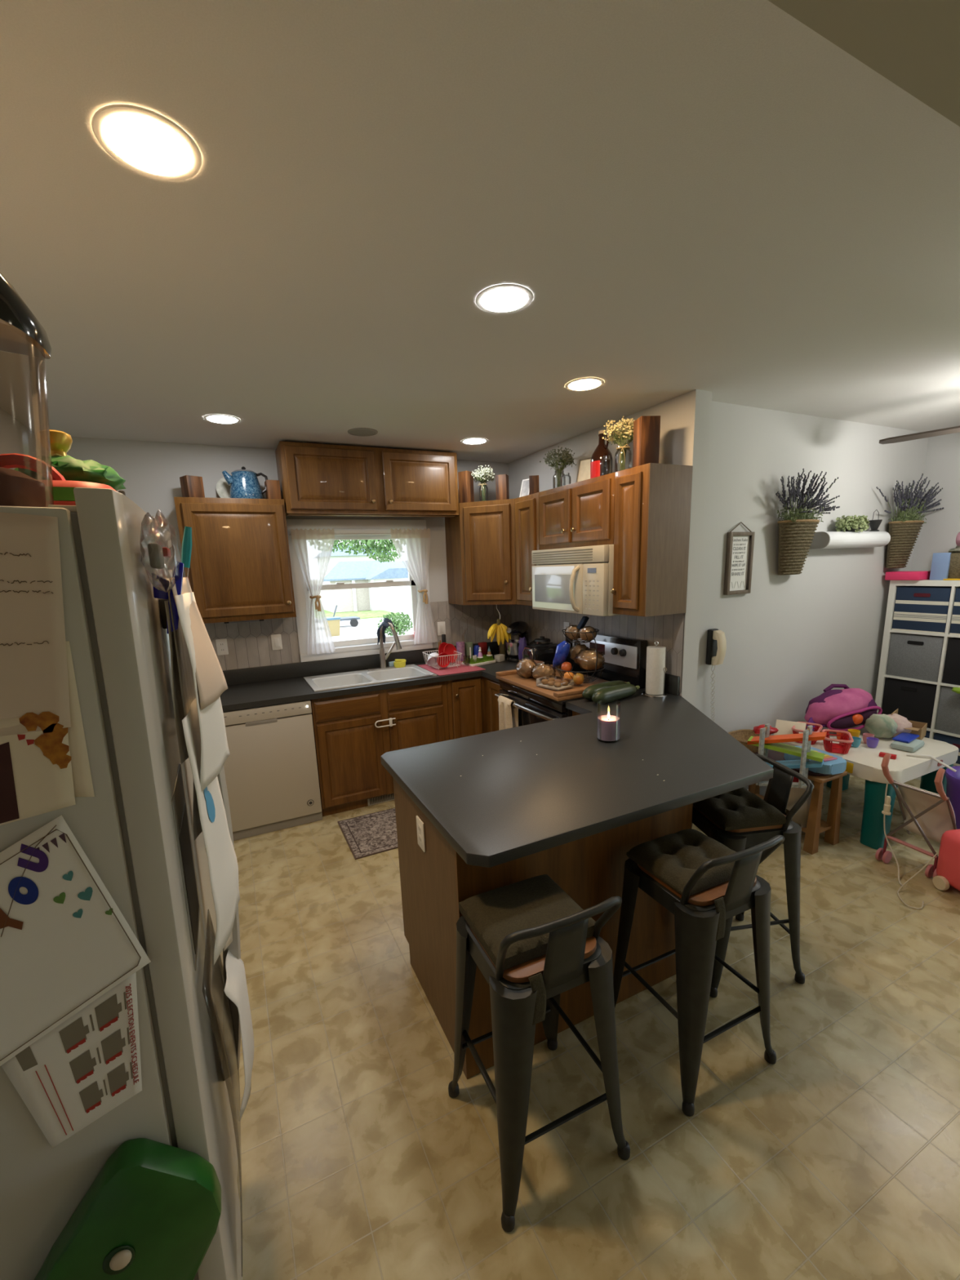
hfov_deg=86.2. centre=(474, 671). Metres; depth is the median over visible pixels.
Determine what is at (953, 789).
bin
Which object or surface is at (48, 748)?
print
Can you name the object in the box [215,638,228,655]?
outlet
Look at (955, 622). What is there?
storage bin
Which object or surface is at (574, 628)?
bread loaf
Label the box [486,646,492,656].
figurine
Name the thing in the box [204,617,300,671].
backsplash
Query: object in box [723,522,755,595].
wall sign
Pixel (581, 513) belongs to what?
upper cabinet
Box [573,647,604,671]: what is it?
bread loaf
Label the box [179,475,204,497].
wood block
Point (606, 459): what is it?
glass bottle
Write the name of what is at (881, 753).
block
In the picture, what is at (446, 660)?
bowl
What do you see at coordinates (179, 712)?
paper
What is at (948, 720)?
storage bin
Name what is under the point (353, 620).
trailer
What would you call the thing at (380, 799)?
floor register
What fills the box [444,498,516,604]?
upper cabinet
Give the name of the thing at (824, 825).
shelf
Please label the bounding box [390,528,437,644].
curtain
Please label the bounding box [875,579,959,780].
cube shelf
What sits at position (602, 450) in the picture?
growler
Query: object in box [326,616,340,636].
rubbish bin
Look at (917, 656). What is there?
storage bin
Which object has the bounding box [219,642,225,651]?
receptacle
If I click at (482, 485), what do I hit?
jar
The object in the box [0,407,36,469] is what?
wall
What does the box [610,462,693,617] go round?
upper cabinet
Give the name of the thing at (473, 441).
recessed light
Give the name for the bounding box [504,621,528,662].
stand mixer
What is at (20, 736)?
print
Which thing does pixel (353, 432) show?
grille
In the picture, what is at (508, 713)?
dish towel
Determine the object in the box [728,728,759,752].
wicker basket
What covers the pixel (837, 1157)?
floor
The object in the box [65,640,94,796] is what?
letter
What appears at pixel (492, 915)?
cushion
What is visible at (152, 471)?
wall
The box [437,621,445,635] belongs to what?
light switch
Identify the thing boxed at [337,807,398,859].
rug
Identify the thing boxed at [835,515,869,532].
potted plant
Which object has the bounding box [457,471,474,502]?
wood block
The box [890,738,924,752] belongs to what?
folded cloth
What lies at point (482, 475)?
flower arrangement
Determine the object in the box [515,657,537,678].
bread loaf
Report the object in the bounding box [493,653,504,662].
carton
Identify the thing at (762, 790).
baseboard
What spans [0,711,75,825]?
card
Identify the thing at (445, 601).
trim
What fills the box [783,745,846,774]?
piano
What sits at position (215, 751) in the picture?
paper
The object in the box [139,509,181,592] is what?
plastic bag
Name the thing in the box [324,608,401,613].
lawn
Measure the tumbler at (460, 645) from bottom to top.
0.168 m
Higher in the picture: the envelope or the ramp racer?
the envelope
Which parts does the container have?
knob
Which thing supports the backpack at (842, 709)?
on the table at (864, 762)
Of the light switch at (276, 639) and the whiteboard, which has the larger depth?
the light switch at (276, 639)
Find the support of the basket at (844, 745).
on the table at (864, 762)
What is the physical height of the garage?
4.195 m
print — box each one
[17,734,34,745]
[18,711,71,768]
[584,580,599,610]
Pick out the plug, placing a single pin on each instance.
(886, 808)
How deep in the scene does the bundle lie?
3.32 m
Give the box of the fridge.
[0,487,243,1279]
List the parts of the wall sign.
cord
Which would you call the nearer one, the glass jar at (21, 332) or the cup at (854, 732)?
the glass jar at (21, 332)
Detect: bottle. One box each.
[473,644,479,657]
[560,472,571,486]
[600,455,612,475]
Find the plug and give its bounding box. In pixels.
[881,795,891,815]
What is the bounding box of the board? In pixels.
[495,664,626,701]
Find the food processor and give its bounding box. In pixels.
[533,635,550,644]
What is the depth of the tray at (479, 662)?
4.16 m
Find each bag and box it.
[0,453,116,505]
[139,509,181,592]
[518,636,526,659]
[552,640,569,669]
[577,616,589,629]
[786,776,813,827]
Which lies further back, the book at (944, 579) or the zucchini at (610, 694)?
the book at (944, 579)
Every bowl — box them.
[426,652,439,666]
[436,653,449,667]
[504,640,527,657]
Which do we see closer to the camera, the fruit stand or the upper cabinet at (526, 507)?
the fruit stand
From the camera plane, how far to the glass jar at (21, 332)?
0.73 m
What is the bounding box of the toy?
[951,687,959,693]
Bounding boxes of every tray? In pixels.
[461,659,496,666]
[537,683,572,690]
[753,749,829,776]
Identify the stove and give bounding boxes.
[494,632,647,726]
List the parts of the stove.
handle, oven door, rail, control panel, knob, knob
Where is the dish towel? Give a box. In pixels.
[497,695,518,730]
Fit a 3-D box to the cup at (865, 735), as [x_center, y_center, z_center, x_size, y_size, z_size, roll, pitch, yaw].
[2.517,0.429,3.284,0.060,0.060,0.060,-8,13,-25]
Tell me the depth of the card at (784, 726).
3.40 m
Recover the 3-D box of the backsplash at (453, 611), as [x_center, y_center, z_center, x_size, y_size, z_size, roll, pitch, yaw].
[-0.017,-0.440,4.542,0.797,0.400,0.001,-8,13,-25]
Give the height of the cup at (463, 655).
0.070 m
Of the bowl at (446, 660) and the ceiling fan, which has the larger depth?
the bowl at (446, 660)
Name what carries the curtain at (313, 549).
hanging from the curtain rod
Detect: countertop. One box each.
[219,640,533,711]
[380,673,773,867]
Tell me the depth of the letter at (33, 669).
0.69 m
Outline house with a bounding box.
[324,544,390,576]
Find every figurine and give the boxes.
[477,647,483,658]
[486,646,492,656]
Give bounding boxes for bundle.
[864,713,912,738]
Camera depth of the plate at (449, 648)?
4.19 m
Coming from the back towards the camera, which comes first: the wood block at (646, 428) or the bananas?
the bananas
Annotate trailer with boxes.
[333,605,359,626]
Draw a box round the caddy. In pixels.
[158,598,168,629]
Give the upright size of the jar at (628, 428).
0.318 m
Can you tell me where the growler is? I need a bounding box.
[590,430,613,478]
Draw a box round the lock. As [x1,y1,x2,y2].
[374,717,395,728]
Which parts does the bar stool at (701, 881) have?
leg, wood seat, seat frame, leg, rail, leg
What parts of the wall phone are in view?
coiled cord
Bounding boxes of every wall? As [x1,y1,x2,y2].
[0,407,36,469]
[66,436,509,602]
[508,389,711,706]
[695,400,928,789]
[911,432,959,570]
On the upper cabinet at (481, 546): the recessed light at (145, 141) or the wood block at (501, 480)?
the wood block at (501, 480)
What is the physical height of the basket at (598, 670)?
0.090 m
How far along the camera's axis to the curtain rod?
3.95 m
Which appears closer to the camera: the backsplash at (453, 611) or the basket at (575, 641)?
the basket at (575, 641)
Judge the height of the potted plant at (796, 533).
0.639 m
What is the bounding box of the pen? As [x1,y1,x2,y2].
[181,526,191,577]
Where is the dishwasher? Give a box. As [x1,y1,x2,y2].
[222,699,322,840]
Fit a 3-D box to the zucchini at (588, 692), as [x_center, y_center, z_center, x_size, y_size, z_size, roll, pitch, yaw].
[0.783,0.104,3.054,0.396,0.087,0.091,-10,14,-33]
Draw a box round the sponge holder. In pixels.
[393,658,405,667]
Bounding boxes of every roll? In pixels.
[641,640,667,697]
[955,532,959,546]
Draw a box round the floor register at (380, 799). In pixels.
[367,793,394,805]
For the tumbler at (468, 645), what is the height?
0.150 m
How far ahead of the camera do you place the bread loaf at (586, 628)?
3.20 m
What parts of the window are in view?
sash, sash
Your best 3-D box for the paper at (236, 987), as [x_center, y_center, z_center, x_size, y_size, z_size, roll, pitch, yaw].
[-0.540,0.828,1.189,0.033,0.341,0.145,-6,12,-17]
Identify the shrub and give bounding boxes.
[377,612,413,635]
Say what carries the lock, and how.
attached to the base cabinet at (349, 747)
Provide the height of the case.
0.468 m
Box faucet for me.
[368,620,402,671]
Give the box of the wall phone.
[706,628,726,720]
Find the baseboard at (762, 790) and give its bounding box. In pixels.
[746,779,811,795]
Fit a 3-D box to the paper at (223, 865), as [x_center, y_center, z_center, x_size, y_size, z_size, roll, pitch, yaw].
[-0.519,0.300,1.022,0.032,0.481,0.206,-6,12,-17]
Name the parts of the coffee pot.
spout, lid, handle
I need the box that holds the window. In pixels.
[285,519,432,662]
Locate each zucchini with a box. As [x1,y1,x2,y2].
[582,680,630,700]
[591,684,639,704]
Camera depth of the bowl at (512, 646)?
4.22 m
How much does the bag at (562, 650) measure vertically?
0.206 m
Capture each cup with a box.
[462,655,470,664]
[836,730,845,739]
[848,728,860,737]
[848,736,861,747]
[862,733,874,743]
[866,737,879,747]
[868,519,882,531]
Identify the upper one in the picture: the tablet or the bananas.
the bananas
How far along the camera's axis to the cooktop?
3.35 m
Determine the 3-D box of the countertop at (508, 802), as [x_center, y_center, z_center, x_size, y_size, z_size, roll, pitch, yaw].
[0.546,0.270,2.317,1.820,0.152,1.217,-8,13,-25]
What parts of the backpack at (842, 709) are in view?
grab handle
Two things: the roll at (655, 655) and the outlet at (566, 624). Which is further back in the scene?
the outlet at (566, 624)
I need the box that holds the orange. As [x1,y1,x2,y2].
[563,671,573,679]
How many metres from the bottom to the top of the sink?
0.175 m
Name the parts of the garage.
entry post, door post, garage door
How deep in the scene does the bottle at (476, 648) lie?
4.40 m
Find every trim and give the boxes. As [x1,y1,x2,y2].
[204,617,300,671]
[210,600,684,692]
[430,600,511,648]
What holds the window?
in the wall at (152, 471)
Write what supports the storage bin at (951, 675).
on the cube shelf at (888, 630)
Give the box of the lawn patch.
[325,609,401,618]
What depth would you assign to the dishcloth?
4.04 m
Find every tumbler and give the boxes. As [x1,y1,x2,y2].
[455,641,465,661]
[464,642,473,659]
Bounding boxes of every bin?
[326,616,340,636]
[881,677,937,728]
[886,632,944,681]
[892,586,951,633]
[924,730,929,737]
[933,733,959,766]
[935,685,959,734]
[942,637,959,684]
[944,765,959,829]
[949,587,959,635]
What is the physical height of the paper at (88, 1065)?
0.269 m
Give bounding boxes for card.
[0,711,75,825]
[773,719,806,735]
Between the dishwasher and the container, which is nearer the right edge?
the dishwasher
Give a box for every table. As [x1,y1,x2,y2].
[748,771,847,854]
[781,724,959,849]
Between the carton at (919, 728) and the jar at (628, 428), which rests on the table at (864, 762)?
the carton at (919, 728)
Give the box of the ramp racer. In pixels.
[746,723,826,788]
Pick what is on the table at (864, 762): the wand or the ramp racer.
the wand
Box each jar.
[0,271,53,506]
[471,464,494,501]
[479,482,488,501]
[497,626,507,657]
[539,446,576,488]
[552,470,565,488]
[602,416,635,471]
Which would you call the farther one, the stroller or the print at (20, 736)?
the stroller
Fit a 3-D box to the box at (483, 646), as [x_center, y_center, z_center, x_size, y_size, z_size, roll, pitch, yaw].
[0.069,-0.183,4.435,0.070,0.145,0.040,-11,14,-36]
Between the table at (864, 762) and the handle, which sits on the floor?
the table at (864, 762)
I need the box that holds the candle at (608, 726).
[596,700,620,741]
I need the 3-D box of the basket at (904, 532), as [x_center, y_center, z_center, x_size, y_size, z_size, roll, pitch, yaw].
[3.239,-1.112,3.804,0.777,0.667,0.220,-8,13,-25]
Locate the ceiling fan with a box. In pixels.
[879,426,959,444]
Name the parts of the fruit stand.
arm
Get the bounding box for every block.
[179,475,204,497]
[264,480,281,498]
[435,634,445,653]
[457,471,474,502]
[495,474,509,500]
[528,475,538,494]
[632,415,660,467]
[879,751,897,759]
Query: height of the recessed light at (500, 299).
0.004 m
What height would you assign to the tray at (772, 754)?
0.018 m
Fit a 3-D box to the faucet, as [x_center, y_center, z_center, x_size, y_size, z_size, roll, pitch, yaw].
[-0.709,-0.209,4.022,0.250,0.400,0.217,-8,13,-25]
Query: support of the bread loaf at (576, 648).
in the fruit stand
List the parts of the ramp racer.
post, post, post, post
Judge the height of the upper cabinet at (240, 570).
0.790 m
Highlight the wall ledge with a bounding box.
[808,531,890,549]
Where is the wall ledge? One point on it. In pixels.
(822, 540)
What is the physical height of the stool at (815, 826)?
0.459 m
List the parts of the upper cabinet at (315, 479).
door, door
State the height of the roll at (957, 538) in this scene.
0.112 m
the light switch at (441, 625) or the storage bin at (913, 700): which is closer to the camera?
the storage bin at (913, 700)
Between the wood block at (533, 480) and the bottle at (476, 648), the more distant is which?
the bottle at (476, 648)
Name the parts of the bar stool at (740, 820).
leg, wood seat, seat frame, rail, leg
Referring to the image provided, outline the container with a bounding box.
[34,1137,221,1279]
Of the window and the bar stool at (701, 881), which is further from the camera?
the window
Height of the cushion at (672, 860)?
0.056 m
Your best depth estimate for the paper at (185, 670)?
1.00 m
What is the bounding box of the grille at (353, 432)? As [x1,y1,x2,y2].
[349,429,376,435]
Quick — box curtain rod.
[289,533,391,535]
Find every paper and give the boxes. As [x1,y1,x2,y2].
[0,972,142,1148]
[164,600,188,764]
[168,590,202,840]
[174,591,230,791]
[182,698,239,964]
[223,928,232,951]
[223,949,253,1120]
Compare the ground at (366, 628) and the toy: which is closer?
the toy
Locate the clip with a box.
[152,560,184,633]
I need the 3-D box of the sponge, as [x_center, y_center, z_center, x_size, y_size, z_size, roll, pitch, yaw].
[-0.670,-0.062,4.183,0.064,0.045,0.020,-11,14,-36]
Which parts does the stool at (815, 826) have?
leg, leg, leg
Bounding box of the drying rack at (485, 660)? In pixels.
[461,654,496,666]
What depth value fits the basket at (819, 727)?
3.35 m
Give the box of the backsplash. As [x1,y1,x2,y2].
[511,604,684,693]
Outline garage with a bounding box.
[320,560,411,613]
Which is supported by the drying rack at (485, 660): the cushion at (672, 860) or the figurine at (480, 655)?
the figurine at (480, 655)
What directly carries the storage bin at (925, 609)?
on the cube shelf at (888, 630)
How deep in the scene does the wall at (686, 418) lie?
2.92 m
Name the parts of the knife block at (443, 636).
knife handle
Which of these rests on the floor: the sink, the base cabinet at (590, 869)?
the base cabinet at (590, 869)
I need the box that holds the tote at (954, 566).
[947,546,959,578]
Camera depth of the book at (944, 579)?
3.58 m
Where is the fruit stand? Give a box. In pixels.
[555,628,604,683]
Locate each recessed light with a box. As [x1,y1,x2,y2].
[91,103,201,181]
[203,413,240,424]
[461,437,488,444]
[475,284,533,314]
[564,377,604,391]
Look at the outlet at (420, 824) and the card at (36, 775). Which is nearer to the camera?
the card at (36, 775)
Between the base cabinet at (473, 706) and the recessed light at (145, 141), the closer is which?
the recessed light at (145, 141)
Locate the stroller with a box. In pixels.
[875,752,957,885]
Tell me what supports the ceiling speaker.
attached to the ceiling at (720, 197)
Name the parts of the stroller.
wheel post, cord, wheel post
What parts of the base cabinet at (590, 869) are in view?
panel, panel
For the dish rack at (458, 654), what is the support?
on the drying mat at (460, 668)
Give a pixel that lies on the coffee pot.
(244, 483)
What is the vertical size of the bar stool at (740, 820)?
0.856 m
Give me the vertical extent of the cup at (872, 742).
0.055 m
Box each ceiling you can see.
[0,0,959,462]
[768,0,959,126]
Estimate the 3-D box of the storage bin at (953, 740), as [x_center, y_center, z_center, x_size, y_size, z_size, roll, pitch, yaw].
[3.604,0.615,3.728,0.346,0.323,0.327,-8,13,-25]
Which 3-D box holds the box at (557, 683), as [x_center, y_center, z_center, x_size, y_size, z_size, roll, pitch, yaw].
[0.498,0.069,3.202,0.140,0.057,0.200,-11,14,-36]
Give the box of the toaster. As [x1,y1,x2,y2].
[522,642,561,666]
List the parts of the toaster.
chrome trim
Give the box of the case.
[897,829,959,909]
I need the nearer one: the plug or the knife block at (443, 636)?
the plug
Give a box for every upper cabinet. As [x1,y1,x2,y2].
[173,497,296,623]
[275,441,458,517]
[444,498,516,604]
[514,492,539,605]
[538,471,615,550]
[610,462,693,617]
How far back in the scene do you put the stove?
3.31 m
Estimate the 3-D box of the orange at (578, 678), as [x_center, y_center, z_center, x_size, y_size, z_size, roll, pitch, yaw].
[0.650,0.041,3.215,0.072,0.074,0.072,-8,13,-25]
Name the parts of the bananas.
stem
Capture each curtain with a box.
[290,528,335,655]
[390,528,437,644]
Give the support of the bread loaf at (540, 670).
on the board
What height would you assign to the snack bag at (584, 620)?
0.088 m
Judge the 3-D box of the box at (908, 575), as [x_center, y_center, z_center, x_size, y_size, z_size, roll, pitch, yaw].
[3.240,-0.720,3.834,0.180,0.062,0.220,-8,13,-25]
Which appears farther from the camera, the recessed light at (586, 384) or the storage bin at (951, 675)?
the storage bin at (951, 675)
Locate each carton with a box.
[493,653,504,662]
[891,708,927,740]
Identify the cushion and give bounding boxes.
[458,874,595,970]
[626,828,736,895]
[693,786,786,831]
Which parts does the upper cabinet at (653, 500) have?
knob, door, panel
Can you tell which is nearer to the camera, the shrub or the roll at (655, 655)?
the roll at (655, 655)
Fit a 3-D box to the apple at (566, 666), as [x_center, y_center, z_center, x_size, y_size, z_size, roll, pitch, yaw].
[0.596,-0.032,3.333,0.072,0.074,0.072,-8,13,-25]
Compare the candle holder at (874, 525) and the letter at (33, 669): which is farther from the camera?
the candle holder at (874, 525)
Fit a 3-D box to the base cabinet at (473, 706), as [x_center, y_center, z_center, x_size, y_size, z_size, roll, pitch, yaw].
[0.159,0.412,4.260,0.921,0.872,0.939,-8,13,-25]
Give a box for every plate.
[216,477,230,497]
[438,642,447,653]
[444,643,457,662]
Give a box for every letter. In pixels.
[0,511,71,736]
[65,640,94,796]
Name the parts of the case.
cord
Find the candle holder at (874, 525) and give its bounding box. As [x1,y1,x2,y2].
[868,509,882,531]
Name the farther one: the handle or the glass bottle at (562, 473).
the glass bottle at (562, 473)
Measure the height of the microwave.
0.410 m
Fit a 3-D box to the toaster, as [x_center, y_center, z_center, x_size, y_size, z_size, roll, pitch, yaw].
[0.521,-0.116,3.925,0.295,0.186,0.170,-8,13,-25]
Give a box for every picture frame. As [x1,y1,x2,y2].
[519,478,529,497]
[575,457,591,482]
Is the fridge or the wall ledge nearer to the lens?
the fridge
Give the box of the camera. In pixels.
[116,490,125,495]
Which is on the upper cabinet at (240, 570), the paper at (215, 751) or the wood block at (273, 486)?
the wood block at (273, 486)
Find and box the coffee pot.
[222,466,267,498]
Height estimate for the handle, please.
0.700 m
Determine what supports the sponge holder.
on the sink
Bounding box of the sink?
[303,663,436,692]
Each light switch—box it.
[271,634,282,649]
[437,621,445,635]
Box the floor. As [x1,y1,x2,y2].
[233,774,959,1279]
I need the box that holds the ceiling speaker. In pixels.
[347,427,377,436]
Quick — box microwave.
[531,544,619,616]
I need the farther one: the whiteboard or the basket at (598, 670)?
the basket at (598, 670)
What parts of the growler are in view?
handle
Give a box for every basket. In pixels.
[555,662,604,683]
[561,628,599,643]
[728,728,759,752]
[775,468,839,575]
[791,721,822,744]
[821,728,853,754]
[875,473,943,568]
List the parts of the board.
rail, rail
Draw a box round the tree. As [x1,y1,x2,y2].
[332,539,400,562]
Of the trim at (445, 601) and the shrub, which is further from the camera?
the shrub
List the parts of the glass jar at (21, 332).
lid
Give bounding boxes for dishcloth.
[377,617,395,644]
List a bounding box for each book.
[929,552,951,580]
[942,578,959,580]
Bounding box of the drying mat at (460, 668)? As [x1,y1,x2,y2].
[417,660,484,675]
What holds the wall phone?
attached to the wall at (790, 638)
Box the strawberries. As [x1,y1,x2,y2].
[752,724,778,735]
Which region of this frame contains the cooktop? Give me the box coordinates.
[498,670,641,704]
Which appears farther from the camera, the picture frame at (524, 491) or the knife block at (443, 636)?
the knife block at (443, 636)
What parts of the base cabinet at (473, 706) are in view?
door, door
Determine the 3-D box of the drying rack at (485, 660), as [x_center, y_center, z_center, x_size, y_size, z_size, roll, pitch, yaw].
[0.032,-0.096,4.230,0.270,0.060,0.150,-12,15,-39]
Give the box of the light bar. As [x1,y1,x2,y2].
[223,619,263,623]
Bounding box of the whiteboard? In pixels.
[0,815,151,1066]
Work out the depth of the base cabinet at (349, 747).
3.66 m
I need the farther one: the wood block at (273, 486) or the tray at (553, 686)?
the wood block at (273, 486)
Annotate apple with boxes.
[560,661,572,672]
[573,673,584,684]
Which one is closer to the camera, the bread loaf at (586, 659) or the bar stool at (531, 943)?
the bar stool at (531, 943)
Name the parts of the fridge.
door, dispenser frame, door, handle, handle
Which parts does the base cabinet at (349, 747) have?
drawer, door, drawer, door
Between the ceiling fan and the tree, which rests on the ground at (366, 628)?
the tree
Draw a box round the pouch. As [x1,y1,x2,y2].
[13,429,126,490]
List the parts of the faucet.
plate, handle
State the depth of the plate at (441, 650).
4.17 m
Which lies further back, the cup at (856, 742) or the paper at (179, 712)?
the cup at (856, 742)
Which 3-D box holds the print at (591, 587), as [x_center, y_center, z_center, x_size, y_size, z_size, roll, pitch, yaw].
[0.700,-0.459,3.072,0.001,0.175,0.129,-8,13,-25]
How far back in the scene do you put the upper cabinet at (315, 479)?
3.64 m
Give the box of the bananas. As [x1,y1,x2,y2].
[487,618,511,645]
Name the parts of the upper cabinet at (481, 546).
door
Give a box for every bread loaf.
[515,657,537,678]
[530,662,555,678]
[564,624,580,639]
[569,643,588,662]
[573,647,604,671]
[577,626,596,641]
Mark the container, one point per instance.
(153, 1211)
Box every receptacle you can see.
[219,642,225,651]
[417,824,422,843]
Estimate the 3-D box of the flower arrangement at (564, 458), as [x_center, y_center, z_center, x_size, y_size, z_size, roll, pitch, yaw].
[0.572,-1.400,3.563,0.232,0.289,0.229,8,15,40]
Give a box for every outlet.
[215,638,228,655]
[416,815,425,852]
[564,622,569,636]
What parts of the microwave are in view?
door glass, door, handle, control panel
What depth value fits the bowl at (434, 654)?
4.11 m
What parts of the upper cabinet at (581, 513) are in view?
door, door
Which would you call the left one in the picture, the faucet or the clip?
the clip
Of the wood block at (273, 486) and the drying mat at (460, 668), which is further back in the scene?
the drying mat at (460, 668)
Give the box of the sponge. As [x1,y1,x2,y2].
[388,661,394,666]
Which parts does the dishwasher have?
handle, control panel, kick plate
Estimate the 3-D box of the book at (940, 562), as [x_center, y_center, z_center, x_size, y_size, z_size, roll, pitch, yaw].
[3.319,-0.752,3.658,0.020,0.190,0.100,-8,13,-25]
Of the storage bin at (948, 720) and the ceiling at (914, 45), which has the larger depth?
the storage bin at (948, 720)
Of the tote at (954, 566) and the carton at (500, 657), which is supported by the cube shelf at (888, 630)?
the tote at (954, 566)
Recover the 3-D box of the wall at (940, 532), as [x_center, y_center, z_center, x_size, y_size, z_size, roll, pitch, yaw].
[4.530,-0.138,2.178,0.100,2.670,4.730,-8,13,-25]
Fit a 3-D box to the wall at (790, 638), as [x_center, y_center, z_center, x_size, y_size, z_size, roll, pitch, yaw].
[2.357,-0.415,3.669,2.480,2.570,0.100,-8,13,-25]
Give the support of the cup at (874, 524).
on the candle holder at (874, 525)
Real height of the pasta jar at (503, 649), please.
0.290 m
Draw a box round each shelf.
[755,793,831,833]
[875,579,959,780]
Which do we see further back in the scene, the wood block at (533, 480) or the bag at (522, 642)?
the bag at (522, 642)
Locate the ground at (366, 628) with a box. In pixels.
[332,608,413,641]
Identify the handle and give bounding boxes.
[202,909,242,1276]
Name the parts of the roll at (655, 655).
rod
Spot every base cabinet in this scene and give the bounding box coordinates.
[310,680,448,816]
[392,711,693,1079]
[446,675,502,739]
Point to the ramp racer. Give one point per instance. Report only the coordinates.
(809, 758)
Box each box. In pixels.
[478,641,487,656]
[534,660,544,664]
[536,675,573,691]
[884,570,930,580]
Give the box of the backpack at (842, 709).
[804,684,882,731]
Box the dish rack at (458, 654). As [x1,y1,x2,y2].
[422,649,462,669]
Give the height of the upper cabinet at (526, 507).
0.790 m
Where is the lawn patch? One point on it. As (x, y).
(368, 614)
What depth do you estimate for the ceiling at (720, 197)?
1.32 m
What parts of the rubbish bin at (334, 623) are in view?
lid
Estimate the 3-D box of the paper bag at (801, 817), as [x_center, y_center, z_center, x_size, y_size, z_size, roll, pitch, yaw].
[1.952,0.760,3.111,0.158,0.287,0.231,-8,13,-25]
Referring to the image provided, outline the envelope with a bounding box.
[169,577,227,710]
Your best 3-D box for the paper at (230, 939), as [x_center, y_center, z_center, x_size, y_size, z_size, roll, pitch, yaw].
[-0.581,0.504,1.182,0.032,0.261,0.076,-5,12,-15]
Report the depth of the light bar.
3.67 m
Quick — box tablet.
[892,732,919,742]
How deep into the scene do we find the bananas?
4.17 m
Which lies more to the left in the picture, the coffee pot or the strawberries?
the coffee pot
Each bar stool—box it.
[448,874,630,1232]
[613,828,784,1116]
[691,753,813,997]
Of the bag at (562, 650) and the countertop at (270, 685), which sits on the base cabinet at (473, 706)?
the countertop at (270, 685)
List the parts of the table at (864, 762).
leg, yellow panel, leg, leg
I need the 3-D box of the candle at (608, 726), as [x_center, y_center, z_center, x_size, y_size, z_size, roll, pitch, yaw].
[0.600,0.221,2.302,0.102,0.172,0.102,-8,13,-25]
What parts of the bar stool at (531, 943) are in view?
leg, leg, wood seat, seat frame, leg, rail, leg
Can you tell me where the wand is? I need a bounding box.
[906,753,956,772]
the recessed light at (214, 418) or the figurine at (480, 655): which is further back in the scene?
the figurine at (480, 655)
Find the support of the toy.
on the cube shelf at (888, 630)

